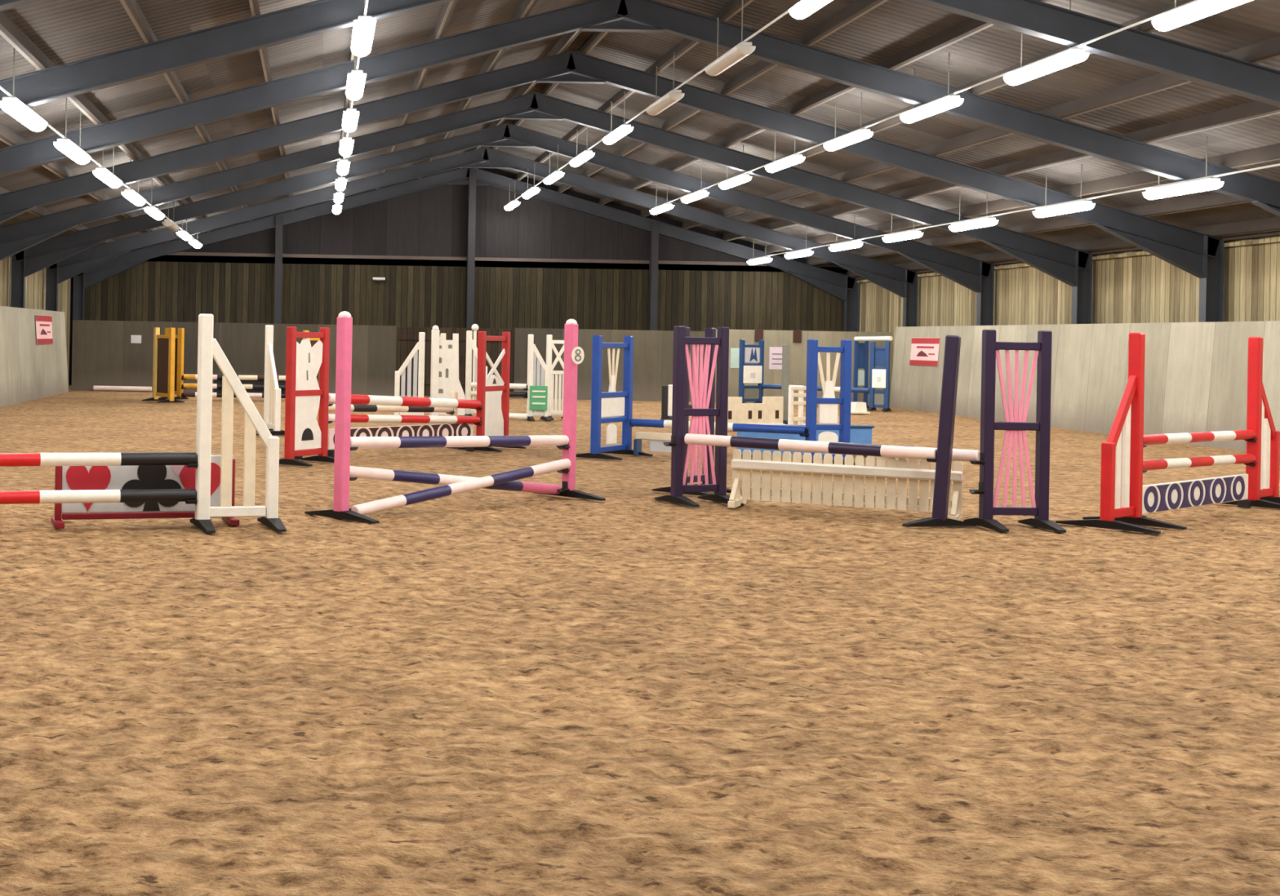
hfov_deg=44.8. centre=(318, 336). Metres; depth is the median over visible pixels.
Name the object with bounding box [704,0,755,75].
strip light
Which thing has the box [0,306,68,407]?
wall
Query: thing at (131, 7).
trim
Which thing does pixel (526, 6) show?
beam
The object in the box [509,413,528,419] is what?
pole
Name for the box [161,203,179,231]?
strip light
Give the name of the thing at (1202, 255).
roof beam
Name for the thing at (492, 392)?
jump wing
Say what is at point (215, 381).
poles
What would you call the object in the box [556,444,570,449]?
cup
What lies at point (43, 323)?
sign
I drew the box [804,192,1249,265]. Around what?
trim
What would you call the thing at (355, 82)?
diffuser
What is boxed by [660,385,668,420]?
stand
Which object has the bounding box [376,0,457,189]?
trim
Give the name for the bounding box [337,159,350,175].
strip light
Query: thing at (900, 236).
diffuser
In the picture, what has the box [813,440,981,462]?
pole
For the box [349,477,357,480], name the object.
cup
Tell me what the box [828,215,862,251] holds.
strip light
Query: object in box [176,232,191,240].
diffuser
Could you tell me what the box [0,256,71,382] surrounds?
wall
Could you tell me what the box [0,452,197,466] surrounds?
pole
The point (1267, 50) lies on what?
trim
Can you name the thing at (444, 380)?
jump wing
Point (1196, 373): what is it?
wall
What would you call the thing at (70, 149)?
diffuser
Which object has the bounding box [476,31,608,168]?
roof beam
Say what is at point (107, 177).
diffuser
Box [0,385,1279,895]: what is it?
floor
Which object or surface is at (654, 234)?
column
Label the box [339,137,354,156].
strip light
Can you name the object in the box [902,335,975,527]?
stand
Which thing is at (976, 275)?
roof beam
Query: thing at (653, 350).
wall
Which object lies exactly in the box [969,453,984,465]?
cup
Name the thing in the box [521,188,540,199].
diffuser
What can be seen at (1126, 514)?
jump wing
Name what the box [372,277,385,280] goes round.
wall lamp
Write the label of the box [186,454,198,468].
cup
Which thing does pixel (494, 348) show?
door
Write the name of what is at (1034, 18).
beam
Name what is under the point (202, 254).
trim
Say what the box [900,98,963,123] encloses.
diffuser
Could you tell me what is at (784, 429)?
pole
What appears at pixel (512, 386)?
pole
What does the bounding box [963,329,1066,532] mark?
jump wing
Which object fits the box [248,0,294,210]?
beam
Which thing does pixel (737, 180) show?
diffuser
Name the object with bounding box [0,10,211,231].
trim
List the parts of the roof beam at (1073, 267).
apex plate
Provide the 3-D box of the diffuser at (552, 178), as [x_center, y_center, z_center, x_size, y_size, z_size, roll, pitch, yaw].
[5.092,-3.399,32.300,0.230,0.100,1.520,1,0,0]
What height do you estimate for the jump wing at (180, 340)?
1.570 m
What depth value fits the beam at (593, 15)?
19.99 m
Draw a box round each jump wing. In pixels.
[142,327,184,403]
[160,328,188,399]
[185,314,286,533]
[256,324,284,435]
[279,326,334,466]
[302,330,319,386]
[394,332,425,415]
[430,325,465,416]
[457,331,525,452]
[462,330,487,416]
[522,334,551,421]
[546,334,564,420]
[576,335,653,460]
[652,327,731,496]
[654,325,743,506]
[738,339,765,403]
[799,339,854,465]
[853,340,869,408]
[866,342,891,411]
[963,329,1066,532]
[1055,333,1186,533]
[1221,337,1279,509]
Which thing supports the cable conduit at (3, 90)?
attached to the strip light at (195, 243)
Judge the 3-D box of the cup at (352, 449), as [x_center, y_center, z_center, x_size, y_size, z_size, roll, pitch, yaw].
[0.258,0.875,11.956,0.076,0.100,0.107,1,0,-43]
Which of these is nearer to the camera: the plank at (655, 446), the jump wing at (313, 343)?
the plank at (655, 446)
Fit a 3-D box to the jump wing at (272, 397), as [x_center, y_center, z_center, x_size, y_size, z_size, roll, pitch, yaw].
[-0.662,0.638,21.931,0.660,1.600,0.652,1,0,-16]
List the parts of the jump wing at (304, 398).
post, rail, rail, rail, post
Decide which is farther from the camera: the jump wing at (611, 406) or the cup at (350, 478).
the jump wing at (611, 406)
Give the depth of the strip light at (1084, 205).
22.98 m
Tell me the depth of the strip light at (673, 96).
21.65 m
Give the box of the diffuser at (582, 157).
[568,152,594,167]
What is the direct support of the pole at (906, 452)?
on the stand at (943, 460)
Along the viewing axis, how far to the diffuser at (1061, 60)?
16.42 m
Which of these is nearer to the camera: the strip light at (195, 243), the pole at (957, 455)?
the pole at (957, 455)
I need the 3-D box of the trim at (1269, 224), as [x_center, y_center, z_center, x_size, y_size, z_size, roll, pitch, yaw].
[14.403,-1.688,18.100,0.098,0.203,45.000,1,0,0]
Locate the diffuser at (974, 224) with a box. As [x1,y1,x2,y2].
[948,219,998,231]
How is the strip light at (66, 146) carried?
hanging from the ceiling
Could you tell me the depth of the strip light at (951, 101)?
19.39 m
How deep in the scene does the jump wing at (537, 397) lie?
27.01 m
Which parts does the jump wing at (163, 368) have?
post, rail, rail, post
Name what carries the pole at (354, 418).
on the jump wing at (492, 392)
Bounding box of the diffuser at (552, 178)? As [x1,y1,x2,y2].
[542,173,564,184]
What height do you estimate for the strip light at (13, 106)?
0.718 m
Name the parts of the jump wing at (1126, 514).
post, slanted rail, rail, post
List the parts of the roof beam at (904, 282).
apex plate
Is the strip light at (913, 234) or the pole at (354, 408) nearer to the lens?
the pole at (354, 408)
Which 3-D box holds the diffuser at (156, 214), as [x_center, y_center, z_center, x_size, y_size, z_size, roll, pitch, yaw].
[-3.114,-2.313,28.440,0.230,0.100,1.520,1,0,0]
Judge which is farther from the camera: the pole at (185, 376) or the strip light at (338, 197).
the strip light at (338, 197)
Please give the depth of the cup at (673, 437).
13.44 m
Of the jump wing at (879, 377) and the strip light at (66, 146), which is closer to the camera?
the strip light at (66, 146)
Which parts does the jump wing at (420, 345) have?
post, slanted rail, rail, post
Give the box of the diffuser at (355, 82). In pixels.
[346,73,366,100]
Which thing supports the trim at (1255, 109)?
attached to the wall at (408, 296)
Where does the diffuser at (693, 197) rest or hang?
attached to the strip light at (700, 194)
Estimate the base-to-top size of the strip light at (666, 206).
0.718 m
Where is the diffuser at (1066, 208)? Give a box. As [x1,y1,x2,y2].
[1032,203,1094,217]
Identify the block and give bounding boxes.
[850,402,870,413]
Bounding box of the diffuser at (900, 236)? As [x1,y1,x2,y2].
[882,232,923,243]
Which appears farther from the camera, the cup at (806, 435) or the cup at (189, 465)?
the cup at (806, 435)
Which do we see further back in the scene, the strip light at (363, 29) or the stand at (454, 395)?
the stand at (454, 395)
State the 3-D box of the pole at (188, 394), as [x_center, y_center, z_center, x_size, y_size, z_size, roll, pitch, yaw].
[-1.668,1.310,33.054,2.633,0.110,0.110,1,0,-8]
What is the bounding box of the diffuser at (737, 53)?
[704,45,755,75]
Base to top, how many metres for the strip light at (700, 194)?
0.718 m
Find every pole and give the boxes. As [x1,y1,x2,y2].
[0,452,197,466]
[0,488,196,504]
[93,386,151,391]
[182,383,285,390]
[182,391,285,398]
[183,374,285,380]
[328,393,481,408]
[328,404,453,413]
[328,413,480,423]
[349,466,560,494]
[350,435,568,448]
[351,458,571,515]
[471,382,527,389]
[471,391,527,397]
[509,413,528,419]
[630,418,805,434]
[684,433,937,459]
[761,384,869,393]
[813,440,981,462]
[853,336,893,341]
[1142,453,1256,470]
[1143,430,1256,444]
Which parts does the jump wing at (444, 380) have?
post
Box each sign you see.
[35,315,53,344]
[909,337,940,366]
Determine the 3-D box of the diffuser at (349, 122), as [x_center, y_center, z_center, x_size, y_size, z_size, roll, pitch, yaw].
[0.486,-3.217,22.480,0.230,0.100,1.520,1,0,0]
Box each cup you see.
[185,491,197,505]
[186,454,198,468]
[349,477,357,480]
[350,447,358,451]
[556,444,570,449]
[556,468,569,473]
[556,481,569,492]
[662,435,676,447]
[799,428,808,437]
[926,450,937,463]
[968,482,984,495]
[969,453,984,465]
[1243,462,1257,466]
[1244,438,1257,442]
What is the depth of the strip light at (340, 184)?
31.29 m
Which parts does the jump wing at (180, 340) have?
post, post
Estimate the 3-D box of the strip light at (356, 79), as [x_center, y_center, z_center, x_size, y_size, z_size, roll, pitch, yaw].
[0.491,-3.526,19.340,0.230,0.718,1.520,1,0,0]
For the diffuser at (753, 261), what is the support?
attached to the strip light at (762, 260)
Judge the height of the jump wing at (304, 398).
1.550 m
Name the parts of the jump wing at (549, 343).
post, rail, rail, rail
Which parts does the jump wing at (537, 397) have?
post, rail, slanted rail, post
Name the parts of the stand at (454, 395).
post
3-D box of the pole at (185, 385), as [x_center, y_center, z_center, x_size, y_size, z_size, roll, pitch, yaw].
[-1.664,1.120,33.054,2.633,0.110,0.110,1,0,-8]
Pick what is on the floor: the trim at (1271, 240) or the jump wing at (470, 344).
the jump wing at (470, 344)
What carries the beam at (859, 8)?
attached to the wall at (408, 296)
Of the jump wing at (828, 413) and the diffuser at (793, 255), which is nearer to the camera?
the jump wing at (828, 413)
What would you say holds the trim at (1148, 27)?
attached to the wall at (408, 296)
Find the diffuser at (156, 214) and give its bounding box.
[144,208,164,220]
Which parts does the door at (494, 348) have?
rail, rail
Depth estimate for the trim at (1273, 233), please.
26.80 m
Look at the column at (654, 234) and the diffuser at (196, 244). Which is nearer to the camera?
the diffuser at (196, 244)
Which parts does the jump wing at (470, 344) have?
post, rail, slanted rail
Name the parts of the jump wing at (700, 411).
post, rail, rail, rail, post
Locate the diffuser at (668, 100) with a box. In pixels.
[645,93,684,115]
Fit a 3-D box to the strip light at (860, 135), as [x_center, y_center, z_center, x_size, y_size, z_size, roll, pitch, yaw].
[8.070,-3.264,22.740,0.230,0.718,1.520,1,0,0]
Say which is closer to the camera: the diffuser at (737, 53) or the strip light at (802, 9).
the strip light at (802, 9)
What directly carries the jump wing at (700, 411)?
on the floor
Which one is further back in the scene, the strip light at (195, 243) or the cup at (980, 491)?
the strip light at (195, 243)
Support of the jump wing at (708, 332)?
on the floor
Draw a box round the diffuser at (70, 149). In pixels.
[53,142,90,164]
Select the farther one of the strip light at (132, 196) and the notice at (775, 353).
the notice at (775, 353)
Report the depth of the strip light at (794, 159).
25.58 m
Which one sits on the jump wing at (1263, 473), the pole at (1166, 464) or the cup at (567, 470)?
the pole at (1166, 464)
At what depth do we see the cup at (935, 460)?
12.09 m
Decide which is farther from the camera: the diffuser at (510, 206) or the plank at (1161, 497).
the diffuser at (510, 206)
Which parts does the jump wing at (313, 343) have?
rail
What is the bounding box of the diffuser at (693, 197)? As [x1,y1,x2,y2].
[680,192,708,203]
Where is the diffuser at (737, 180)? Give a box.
[718,176,751,189]
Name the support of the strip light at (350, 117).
hanging from the ceiling
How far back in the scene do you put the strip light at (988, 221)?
26.17 m
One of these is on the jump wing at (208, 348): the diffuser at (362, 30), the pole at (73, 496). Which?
the pole at (73, 496)
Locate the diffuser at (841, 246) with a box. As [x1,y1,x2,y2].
[828,243,862,251]
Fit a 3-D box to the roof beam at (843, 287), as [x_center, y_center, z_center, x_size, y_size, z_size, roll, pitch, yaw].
[3.978,-1.509,40.400,21.160,6.160,0.190,1,0,0]
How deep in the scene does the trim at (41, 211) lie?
28.14 m
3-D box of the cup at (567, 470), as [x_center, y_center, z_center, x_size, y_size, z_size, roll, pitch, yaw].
[2.265,1.221,13.807,0.076,0.100,0.107,1,0,-43]
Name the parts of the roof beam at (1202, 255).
apex plate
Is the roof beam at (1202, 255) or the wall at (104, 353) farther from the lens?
the wall at (104, 353)
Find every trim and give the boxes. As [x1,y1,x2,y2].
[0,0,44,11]
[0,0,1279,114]
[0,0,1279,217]
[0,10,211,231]
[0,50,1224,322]
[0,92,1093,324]
[0,122,169,242]
[0,186,114,243]
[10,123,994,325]
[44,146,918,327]
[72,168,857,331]
[119,0,253,221]
[166,252,836,267]
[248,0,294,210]
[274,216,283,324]
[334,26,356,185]
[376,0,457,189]
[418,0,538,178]
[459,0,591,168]
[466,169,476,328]
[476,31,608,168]
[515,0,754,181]
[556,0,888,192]
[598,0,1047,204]
[640,0,1195,217]
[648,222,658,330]
[680,35,1279,229]
[722,101,1279,240]
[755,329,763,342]
[764,143,1279,253]
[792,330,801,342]
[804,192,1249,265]
[846,217,1279,277]
[855,230,1279,279]
[857,237,1279,283]
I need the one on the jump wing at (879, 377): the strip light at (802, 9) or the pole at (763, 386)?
the pole at (763, 386)
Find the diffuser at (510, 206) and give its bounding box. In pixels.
[504,202,519,210]
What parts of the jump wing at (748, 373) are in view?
post, rail, rail, panel, panel, rail, square panel, rail, post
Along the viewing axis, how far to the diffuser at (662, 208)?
34.81 m
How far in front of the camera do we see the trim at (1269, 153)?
23.28 m
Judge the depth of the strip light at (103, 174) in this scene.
21.66 m
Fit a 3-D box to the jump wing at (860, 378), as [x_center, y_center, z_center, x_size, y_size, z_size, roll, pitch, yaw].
[12.691,0.894,34.911,0.340,1.570,0.400,1,0,0]
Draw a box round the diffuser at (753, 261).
[746,258,772,265]
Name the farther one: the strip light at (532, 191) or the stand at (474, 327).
the strip light at (532, 191)
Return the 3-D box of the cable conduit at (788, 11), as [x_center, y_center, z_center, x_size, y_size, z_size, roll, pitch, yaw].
[5.094,-3.519,20.225,0.028,0.028,39.550,1,0,0]
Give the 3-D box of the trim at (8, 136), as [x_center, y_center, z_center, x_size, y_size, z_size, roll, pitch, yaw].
[-4.063,-2.631,18.100,0.098,0.203,45.000,1,0,0]
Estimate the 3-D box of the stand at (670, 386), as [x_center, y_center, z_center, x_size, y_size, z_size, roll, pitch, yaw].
[6.647,1.245,28.167,0.100,0.650,0.500,1,0,0]
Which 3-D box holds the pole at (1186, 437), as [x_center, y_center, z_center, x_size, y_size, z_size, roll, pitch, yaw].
[7.837,0.901,13.296,2.485,0.089,0.089,2,0,-39]
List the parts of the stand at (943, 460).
post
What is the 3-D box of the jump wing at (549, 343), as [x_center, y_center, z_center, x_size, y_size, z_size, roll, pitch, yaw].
[4.407,0.754,27.402,0.460,1.550,0.600,1,0,-6]
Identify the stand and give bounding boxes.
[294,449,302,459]
[304,311,379,524]
[445,391,460,448]
[471,324,478,399]
[535,319,605,501]
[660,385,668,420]
[667,384,672,420]
[781,344,790,424]
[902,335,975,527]
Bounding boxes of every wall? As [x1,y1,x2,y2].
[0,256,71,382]
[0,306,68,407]
[69,168,857,391]
[71,320,396,395]
[513,328,892,404]
[858,235,1279,377]
[889,320,1279,456]
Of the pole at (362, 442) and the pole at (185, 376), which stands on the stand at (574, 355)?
the pole at (362, 442)
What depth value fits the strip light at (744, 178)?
28.61 m
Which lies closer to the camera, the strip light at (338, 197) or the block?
the block
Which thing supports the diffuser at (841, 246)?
attached to the strip light at (855, 244)
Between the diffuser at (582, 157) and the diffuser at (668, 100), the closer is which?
the diffuser at (668, 100)
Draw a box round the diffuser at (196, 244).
[188,240,202,248]
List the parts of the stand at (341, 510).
post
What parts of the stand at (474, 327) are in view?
post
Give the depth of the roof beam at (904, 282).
36.32 m
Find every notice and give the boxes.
[130,335,141,343]
[729,347,739,368]
[768,346,782,369]
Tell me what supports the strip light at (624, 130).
hanging from the ceiling
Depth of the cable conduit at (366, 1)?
18.06 m
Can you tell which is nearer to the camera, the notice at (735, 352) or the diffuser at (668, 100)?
the diffuser at (668, 100)
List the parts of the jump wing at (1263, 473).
post, rail, slanted rail, post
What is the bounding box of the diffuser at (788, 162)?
[764,156,804,173]
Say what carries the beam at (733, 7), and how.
attached to the wall at (408, 296)
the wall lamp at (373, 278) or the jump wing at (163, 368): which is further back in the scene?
the wall lamp at (373, 278)
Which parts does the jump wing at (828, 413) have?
post, panel, rail, panel, rail, rail, rail, post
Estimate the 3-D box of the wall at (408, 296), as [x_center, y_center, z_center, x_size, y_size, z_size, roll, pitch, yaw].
[3.980,-1.629,40.650,21.400,6.300,0.060,1,0,0]
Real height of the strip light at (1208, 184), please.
0.718 m
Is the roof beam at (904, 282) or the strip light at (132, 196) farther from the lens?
the roof beam at (904, 282)
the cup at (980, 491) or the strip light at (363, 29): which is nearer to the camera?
the cup at (980, 491)
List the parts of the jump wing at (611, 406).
post, panel, panel, rail, rail, rail, rail, post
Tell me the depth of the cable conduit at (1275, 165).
23.09 m
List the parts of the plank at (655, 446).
panel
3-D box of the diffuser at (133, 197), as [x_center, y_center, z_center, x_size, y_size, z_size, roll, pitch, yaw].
[-3.114,-2.313,25.280,0.230,0.100,1.520,1,0,0]
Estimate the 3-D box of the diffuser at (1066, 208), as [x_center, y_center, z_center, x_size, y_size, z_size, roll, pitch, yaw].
[11.567,-1.942,23.190,0.230,0.100,1.520,1,0,0]
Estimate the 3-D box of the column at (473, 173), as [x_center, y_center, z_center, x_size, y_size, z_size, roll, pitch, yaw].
[4.127,-1.462,40.420,0.190,6.073,0.240,1,0,0]
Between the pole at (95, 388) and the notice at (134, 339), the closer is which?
the pole at (95, 388)
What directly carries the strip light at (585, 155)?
hanging from the ceiling
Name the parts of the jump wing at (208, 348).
post, rail, slanted rail, post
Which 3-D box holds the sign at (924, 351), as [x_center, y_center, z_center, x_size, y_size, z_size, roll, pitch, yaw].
[13.872,0.360,34.155,0.061,0.639,1.550,1,0,0]
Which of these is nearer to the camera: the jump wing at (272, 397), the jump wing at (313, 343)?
the jump wing at (272, 397)
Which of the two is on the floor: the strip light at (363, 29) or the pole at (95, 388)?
the pole at (95, 388)
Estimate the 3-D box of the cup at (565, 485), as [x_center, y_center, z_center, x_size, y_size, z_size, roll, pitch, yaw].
[2.262,1.396,13.807,0.076,0.100,0.107,1,0,-43]
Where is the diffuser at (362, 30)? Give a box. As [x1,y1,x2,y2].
[351,20,376,57]
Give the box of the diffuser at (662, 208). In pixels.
[649,204,673,214]
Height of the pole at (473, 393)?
0.100 m
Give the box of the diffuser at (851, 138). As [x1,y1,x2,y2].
[823,132,873,151]
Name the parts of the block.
board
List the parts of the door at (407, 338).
rail, rail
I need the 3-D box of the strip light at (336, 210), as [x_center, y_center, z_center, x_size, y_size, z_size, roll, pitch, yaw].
[0.491,-3.526,38.180,0.230,0.718,1.520,1,0,0]
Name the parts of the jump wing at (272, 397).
post, rail, slanted rail, post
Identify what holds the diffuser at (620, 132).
attached to the strip light at (624, 130)
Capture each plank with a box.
[327,423,474,457]
[633,431,671,456]
[1142,474,1251,517]
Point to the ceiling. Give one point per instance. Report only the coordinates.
(65, 31)
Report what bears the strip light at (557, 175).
hanging from the ceiling
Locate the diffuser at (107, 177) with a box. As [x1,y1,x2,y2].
[93,170,122,188]
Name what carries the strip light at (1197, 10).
hanging from the ceiling
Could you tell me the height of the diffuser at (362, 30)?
0.100 m
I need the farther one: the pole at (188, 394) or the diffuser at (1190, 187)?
the pole at (188, 394)
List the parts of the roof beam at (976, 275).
apex plate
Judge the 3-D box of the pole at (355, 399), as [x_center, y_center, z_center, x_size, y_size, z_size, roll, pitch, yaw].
[1.089,0.805,18.331,0.116,0.245,2.846,1,0,44]
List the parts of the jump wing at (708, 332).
post, rail, post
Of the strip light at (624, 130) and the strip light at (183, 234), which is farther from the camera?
the strip light at (183, 234)
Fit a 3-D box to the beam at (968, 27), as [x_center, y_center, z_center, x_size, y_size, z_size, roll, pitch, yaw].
[7.657,-3.643,18.100,0.098,0.203,45.000,1,0,0]
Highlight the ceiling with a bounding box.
[0,0,1279,270]
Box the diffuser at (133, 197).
[121,191,146,206]
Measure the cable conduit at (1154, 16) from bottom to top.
0.028 m
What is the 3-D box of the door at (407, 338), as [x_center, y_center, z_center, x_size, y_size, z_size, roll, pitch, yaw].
[2.684,0.638,37.230,1.450,1.700,0.090,1,0,0]
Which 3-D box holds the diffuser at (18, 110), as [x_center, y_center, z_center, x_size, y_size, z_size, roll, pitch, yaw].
[-3.114,-2.313,15.800,0.230,0.100,1.520,1,0,0]
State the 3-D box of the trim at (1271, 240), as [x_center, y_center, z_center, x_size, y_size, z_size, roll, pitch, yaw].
[14.599,-1.458,18.100,0.100,0.060,44.600,1,0,0]
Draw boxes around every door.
[396,327,455,395]
[456,328,514,397]
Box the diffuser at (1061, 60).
[1003,52,1088,85]
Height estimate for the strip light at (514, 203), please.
0.718 m
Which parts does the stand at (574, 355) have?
post, number plate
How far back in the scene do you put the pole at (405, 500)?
12.69 m
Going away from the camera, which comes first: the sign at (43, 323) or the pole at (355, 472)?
the pole at (355, 472)
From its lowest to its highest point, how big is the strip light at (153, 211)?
0.718 m
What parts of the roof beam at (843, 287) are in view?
apex plate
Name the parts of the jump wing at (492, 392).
post, cross arm, rail, cross arm, rail, post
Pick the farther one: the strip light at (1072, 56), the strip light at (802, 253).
the strip light at (802, 253)
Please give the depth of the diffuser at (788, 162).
25.63 m
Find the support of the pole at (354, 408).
on the stand at (454, 395)
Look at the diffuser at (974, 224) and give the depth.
26.23 m
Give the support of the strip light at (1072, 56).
hanging from the ceiling
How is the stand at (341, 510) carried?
on the floor
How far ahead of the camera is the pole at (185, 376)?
33.01 m
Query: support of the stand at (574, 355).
on the floor
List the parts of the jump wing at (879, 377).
post, square panel, rail, rail, rail, panel, panel, rail, post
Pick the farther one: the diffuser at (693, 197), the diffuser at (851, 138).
the diffuser at (693, 197)
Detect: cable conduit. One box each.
[0,85,194,239]
[338,0,368,191]
[515,7,791,199]
[653,0,1197,208]
[750,163,1279,259]
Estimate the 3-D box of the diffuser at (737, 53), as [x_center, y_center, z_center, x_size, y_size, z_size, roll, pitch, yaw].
[5.092,-3.399,18.500,0.230,0.100,1.520,1,0,0]
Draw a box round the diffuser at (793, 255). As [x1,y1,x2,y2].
[784,251,813,258]
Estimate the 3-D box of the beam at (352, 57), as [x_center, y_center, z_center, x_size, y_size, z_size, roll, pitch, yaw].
[0.478,-3.773,18.100,0.098,0.203,45.000,1,0,0]
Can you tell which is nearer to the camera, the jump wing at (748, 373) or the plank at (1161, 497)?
the plank at (1161, 497)
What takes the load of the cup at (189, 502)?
on the jump wing at (208, 348)
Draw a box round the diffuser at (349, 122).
[342,111,359,132]
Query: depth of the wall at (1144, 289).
27.63 m
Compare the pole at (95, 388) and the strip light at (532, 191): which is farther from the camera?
the pole at (95, 388)
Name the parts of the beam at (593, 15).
apex plate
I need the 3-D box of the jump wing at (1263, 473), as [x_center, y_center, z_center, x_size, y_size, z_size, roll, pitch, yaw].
[9.012,0.812,14.245,0.675,1.600,0.800,1,0,-39]
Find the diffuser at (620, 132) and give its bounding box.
[602,127,633,144]
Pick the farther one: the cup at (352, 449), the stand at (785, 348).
the stand at (785, 348)
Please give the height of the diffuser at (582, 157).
0.100 m
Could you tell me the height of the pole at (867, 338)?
0.101 m
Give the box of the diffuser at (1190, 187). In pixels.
[1142,181,1223,199]
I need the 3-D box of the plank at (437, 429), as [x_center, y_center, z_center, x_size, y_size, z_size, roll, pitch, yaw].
[1.059,1.287,18.352,0.101,0.375,2.711,1,0,44]
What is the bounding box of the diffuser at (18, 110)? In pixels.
[0,101,47,131]
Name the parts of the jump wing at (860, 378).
post, square panel, panel, post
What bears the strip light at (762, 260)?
hanging from the ceiling
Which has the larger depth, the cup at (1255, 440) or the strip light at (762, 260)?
the strip light at (762, 260)
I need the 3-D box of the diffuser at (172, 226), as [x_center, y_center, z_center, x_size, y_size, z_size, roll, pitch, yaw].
[-3.114,-2.313,31.600,0.230,0.100,1.520,1,0,0]
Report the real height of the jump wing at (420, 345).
1.550 m
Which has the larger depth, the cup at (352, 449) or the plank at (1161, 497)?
the plank at (1161, 497)
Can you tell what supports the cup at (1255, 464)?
on the jump wing at (1263, 473)
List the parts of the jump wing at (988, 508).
post, rail, rail, rail, post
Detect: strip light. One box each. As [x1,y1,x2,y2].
[0,48,47,131]
[53,97,90,164]
[93,146,122,188]
[121,158,146,206]
[144,178,164,220]
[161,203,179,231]
[176,219,191,240]
[188,217,202,248]
[332,204,342,214]
[333,191,344,204]
[335,177,346,191]
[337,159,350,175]
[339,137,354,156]
[342,99,359,132]
[346,56,366,100]
[351,0,376,57]
[504,183,519,210]
[521,164,540,199]
[542,145,564,184]
[568,126,594,167]
[602,91,633,144]
[645,52,684,115]
[649,184,673,214]
[680,164,708,203]
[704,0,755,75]
[718,145,751,189]
[746,239,772,265]
[764,133,804,173]
[784,227,813,258]
[788,0,832,19]
[823,92,873,151]
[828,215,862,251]
[882,214,923,243]
[900,53,963,123]
[948,191,998,231]
[1003,0,1088,85]
[1032,164,1094,217]
[1142,136,1223,199]
[1151,0,1253,31]
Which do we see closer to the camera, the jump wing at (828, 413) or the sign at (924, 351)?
the jump wing at (828, 413)
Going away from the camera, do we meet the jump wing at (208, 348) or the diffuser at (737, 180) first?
the jump wing at (208, 348)

